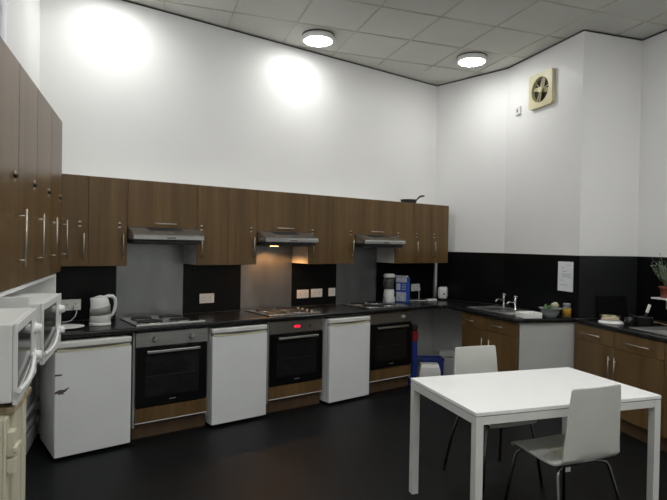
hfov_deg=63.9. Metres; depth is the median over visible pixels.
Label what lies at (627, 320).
mug
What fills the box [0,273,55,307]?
shelf unit
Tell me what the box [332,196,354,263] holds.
upper cabinet
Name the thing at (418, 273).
backsplash
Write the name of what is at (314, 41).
diffuser
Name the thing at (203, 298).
wall socket
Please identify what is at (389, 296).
blender
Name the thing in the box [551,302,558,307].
vegetable
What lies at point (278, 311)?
cooktop
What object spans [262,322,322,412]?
housing
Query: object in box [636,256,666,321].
backsplash
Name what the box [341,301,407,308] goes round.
cooktop
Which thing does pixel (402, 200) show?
frying pan
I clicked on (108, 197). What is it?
upper cabinet
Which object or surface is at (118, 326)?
countertop
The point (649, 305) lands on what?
spatula
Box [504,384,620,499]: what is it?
shell chair
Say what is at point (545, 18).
ceiling
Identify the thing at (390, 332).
oven
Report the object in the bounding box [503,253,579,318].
backsplash
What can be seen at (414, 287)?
wall socket
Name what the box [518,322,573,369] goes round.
end panel
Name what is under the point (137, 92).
wall
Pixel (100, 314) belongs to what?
kettle
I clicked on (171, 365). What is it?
oven
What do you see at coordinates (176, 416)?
housing
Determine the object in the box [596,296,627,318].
baking tray
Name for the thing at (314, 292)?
wall socket
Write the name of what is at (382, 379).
housing
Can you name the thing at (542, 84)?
fan
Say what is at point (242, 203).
upper cabinet
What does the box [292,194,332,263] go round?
upper cabinet
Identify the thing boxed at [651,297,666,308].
wall shelf
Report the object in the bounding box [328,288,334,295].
wall socket
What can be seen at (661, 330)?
sink
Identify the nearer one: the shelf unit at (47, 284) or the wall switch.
the shelf unit at (47, 284)
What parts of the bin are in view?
panel, lid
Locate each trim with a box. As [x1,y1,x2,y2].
[122,0,666,85]
[153,0,666,84]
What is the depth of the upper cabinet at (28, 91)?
2.50 m
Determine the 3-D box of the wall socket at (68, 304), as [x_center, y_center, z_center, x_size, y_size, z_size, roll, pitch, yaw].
[-2.193,0.460,4.470,0.150,0.092,0.014,1,1,-36]
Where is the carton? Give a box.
[396,275,409,302]
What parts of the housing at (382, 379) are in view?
filler panel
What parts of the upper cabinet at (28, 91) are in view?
handle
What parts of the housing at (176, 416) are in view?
panel, filler panel, panel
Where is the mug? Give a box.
[624,317,633,324]
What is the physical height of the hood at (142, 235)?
0.145 m
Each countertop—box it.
[61,298,575,338]
[576,317,666,342]
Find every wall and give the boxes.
[1,0,39,433]
[35,0,436,433]
[432,31,583,368]
[579,31,641,335]
[637,31,666,341]
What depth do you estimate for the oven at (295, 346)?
5.08 m
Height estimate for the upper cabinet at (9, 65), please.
0.968 m
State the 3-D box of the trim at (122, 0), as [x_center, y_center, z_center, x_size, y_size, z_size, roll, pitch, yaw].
[1.236,-2.109,2.353,5.515,0.008,8.759,1,1,-19]
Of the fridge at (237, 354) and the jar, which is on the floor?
the fridge at (237, 354)
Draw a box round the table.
[409,367,660,499]
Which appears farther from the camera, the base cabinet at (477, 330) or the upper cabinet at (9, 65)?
the base cabinet at (477, 330)
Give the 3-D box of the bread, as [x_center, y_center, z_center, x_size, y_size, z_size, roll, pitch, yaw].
[2.553,0.624,4.941,0.186,0.037,0.186,1,1,-36]
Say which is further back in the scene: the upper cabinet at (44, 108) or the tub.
the tub
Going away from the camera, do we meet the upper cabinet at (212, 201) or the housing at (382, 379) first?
the upper cabinet at (212, 201)
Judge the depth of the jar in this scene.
5.22 m
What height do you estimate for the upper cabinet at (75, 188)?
0.716 m
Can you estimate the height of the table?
0.734 m
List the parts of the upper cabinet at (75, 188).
handle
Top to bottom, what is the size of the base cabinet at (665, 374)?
0.861 m
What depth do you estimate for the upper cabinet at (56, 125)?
3.26 m
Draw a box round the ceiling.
[128,0,666,84]
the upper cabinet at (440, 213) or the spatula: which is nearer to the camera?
the spatula
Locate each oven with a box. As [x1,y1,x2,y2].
[134,327,206,408]
[268,318,322,386]
[369,311,411,369]
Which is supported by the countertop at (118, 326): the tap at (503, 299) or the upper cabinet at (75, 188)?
the tap at (503, 299)
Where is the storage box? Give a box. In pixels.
[436,349,454,374]
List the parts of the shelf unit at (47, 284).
panel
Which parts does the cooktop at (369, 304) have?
trim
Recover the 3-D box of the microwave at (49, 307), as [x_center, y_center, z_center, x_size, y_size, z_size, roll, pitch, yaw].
[-1.406,0.340,2.340,0.369,0.256,0.468,1,1,-19]
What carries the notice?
attached to the backsplash at (533, 278)
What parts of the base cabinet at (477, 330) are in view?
drawer, door, door, drawer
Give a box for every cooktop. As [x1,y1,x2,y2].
[119,314,204,325]
[245,307,319,316]
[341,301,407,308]
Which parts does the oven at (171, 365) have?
knob, control panel, handle, knob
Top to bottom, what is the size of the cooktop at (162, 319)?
0.020 m
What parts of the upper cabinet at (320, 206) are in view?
door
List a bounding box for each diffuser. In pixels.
[304,36,331,46]
[459,58,484,66]
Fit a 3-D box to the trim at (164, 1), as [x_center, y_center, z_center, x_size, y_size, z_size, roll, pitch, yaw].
[1.266,-2.117,2.549,6.300,0.006,9.510,1,1,-19]
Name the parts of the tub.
lid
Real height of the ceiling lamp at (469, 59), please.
0.078 m
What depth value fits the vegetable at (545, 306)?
5.23 m
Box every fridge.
[39,334,131,458]
[205,323,266,425]
[320,314,369,403]
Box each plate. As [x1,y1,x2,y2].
[61,324,84,329]
[410,299,436,300]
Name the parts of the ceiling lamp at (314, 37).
plate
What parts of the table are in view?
leg, leg, leg, leg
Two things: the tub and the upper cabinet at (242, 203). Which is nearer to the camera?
the upper cabinet at (242, 203)
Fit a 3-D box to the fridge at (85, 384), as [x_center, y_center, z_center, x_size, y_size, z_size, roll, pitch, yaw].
[-1.935,1.084,4.165,0.535,0.846,0.534,1,1,-39]
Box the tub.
[417,362,440,376]
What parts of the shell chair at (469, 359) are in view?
leg, leg, leg, leg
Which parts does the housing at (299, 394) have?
panel, filler panel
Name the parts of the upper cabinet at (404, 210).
door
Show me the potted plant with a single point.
(663, 289)
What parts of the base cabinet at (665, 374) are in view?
drawer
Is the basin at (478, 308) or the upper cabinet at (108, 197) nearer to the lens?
the upper cabinet at (108, 197)
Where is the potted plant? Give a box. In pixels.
[650,253,666,297]
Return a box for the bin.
[408,324,417,384]
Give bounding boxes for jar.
[562,303,570,317]
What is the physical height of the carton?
0.323 m
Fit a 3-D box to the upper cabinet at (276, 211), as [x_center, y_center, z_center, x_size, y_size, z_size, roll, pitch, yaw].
[-0.575,-0.380,5.421,0.598,0.393,0.370,1,1,-36]
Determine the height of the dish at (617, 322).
0.028 m
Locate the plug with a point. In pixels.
(75, 307)
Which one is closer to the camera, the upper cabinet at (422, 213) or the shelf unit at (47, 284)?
the shelf unit at (47, 284)
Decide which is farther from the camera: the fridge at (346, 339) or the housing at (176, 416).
the fridge at (346, 339)
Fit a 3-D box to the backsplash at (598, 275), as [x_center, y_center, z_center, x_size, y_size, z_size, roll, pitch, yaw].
[2.720,0.365,5.289,0.721,0.611,0.005,1,1,-18]
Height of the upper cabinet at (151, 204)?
0.393 m
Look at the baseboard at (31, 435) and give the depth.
4.06 m
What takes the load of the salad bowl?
on the countertop at (118, 326)
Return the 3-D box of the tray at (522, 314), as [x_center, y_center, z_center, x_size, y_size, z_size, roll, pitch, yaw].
[1.903,0.631,5.212,0.190,0.052,0.158,1,1,-10]
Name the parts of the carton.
printed panel, printed panel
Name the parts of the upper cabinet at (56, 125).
door, handle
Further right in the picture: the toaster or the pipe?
the toaster
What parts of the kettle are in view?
handle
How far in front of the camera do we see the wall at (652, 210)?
5.25 m
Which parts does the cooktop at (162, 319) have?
trim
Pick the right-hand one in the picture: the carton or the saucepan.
the saucepan
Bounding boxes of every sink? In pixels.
[467,293,542,315]
[629,326,666,335]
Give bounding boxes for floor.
[25,375,666,499]
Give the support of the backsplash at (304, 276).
attached to the wall at (137, 92)
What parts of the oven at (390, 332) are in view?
control panel, handle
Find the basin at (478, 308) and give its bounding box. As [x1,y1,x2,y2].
[477,307,510,310]
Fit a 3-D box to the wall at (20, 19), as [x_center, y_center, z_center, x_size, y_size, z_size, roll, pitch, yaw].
[-1.227,-0.294,0.810,0.100,3.694,7.400,1,1,-19]
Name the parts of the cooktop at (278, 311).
trim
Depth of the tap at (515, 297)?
5.71 m
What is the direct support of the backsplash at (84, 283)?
attached to the wall at (137, 92)
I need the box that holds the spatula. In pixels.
[644,304,650,317]
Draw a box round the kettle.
[89,294,116,325]
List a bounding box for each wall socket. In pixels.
[61,299,80,310]
[199,293,213,302]
[297,290,308,298]
[311,289,321,296]
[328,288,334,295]
[411,284,419,290]
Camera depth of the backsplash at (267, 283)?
5.58 m
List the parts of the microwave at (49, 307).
door, curved handle, control panel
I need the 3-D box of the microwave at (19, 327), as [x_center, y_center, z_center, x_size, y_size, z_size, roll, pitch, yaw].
[-1.200,0.349,1.781,0.369,0.256,0.435,1,1,-22]
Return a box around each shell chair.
[442,345,542,496]
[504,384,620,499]
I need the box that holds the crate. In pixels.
[417,355,443,375]
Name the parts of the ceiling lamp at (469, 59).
plate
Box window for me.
[0,0,0,35]
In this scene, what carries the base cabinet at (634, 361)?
on the floor
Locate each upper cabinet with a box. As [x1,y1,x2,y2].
[0,36,27,291]
[17,64,44,285]
[36,89,57,278]
[50,108,67,274]
[61,174,88,265]
[88,176,127,265]
[127,179,197,228]
[183,185,228,264]
[227,188,256,264]
[257,190,309,232]
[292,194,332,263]
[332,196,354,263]
[355,198,395,234]
[376,202,414,262]
[414,203,431,262]
[431,205,448,262]
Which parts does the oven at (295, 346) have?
control panel, handle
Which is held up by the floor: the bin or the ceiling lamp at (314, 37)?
the bin
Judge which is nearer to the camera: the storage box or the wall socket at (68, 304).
the wall socket at (68, 304)
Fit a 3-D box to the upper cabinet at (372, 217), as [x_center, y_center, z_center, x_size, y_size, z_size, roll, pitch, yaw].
[0.393,-0.370,6.130,0.598,0.393,0.370,1,1,-36]
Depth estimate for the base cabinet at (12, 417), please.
1.67 m
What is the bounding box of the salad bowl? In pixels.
[538,306,562,317]
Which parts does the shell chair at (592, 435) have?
leg, leg, leg, leg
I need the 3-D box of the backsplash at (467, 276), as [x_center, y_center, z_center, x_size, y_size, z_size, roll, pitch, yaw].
[1.665,0.333,6.678,0.005,0.611,1.007,0,1,-43]
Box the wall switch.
[515,106,520,115]
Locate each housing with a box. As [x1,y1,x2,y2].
[126,327,207,439]
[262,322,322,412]
[361,310,411,392]
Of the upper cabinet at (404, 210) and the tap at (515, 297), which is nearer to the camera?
the tap at (515, 297)
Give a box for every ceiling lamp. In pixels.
[302,29,334,46]
[457,52,486,66]
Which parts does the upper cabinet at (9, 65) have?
handle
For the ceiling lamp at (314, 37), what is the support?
attached to the ceiling
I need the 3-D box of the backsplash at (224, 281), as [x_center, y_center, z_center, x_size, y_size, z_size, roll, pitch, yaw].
[-1.179,0.298,5.220,0.596,0.611,0.006,1,1,-36]
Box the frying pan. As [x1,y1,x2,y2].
[401,195,424,202]
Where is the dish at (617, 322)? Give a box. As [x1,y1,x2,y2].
[598,319,623,324]
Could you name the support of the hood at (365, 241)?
attached to the upper cabinet at (372, 217)
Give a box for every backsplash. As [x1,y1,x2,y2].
[56,266,115,320]
[116,244,182,317]
[182,264,240,313]
[240,246,291,309]
[291,263,335,306]
[336,247,376,303]
[376,262,432,300]
[433,252,503,304]
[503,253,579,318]
[578,256,637,318]
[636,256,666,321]
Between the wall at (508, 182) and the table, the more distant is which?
the wall at (508, 182)
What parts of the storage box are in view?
lid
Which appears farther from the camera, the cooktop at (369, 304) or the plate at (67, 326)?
the cooktop at (369, 304)
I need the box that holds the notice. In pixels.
[558,261,573,291]
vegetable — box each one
[543,304,551,308]
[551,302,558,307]
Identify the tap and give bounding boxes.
[495,293,506,306]
[506,296,517,309]
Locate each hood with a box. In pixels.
[127,227,203,244]
[257,231,317,246]
[355,234,405,247]
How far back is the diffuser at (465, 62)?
5.90 m
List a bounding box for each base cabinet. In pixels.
[0,387,30,499]
[462,312,518,371]
[574,323,666,452]
[663,343,666,438]
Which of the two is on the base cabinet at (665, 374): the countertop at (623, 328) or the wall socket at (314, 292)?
the countertop at (623, 328)
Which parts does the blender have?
motor, lid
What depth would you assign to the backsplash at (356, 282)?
6.30 m
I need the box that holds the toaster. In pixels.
[438,286,447,299]
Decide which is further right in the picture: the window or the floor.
the floor
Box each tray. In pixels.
[516,311,541,318]
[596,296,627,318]
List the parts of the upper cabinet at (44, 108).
handle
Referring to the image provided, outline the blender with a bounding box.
[382,273,395,302]
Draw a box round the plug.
[62,305,79,322]
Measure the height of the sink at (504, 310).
0.164 m
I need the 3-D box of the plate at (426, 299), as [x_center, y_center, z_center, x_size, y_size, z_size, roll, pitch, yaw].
[1.069,0.616,6.571,0.434,0.026,0.069,1,1,-16]
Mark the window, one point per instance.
(0, 0)
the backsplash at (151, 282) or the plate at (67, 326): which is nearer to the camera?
the plate at (67, 326)
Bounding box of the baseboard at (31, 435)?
[26,396,39,453]
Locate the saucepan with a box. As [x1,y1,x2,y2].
[629,313,653,325]
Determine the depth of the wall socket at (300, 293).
5.83 m
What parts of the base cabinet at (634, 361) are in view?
drawer, door, handle, handle, handle, drawer, door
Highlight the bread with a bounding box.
[599,314,620,320]
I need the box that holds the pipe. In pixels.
[434,263,436,297]
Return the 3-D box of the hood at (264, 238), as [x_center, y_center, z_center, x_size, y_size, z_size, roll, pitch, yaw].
[-0.537,-0.107,5.365,0.594,0.145,0.501,1,1,-36]
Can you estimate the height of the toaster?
0.166 m
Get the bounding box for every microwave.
[0,308,41,404]
[2,293,64,364]
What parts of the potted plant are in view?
pot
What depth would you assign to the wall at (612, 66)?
5.27 m
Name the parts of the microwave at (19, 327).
door, curved handle, control panel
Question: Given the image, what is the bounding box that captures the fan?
[528,68,555,110]
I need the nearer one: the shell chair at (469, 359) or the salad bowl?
the shell chair at (469, 359)

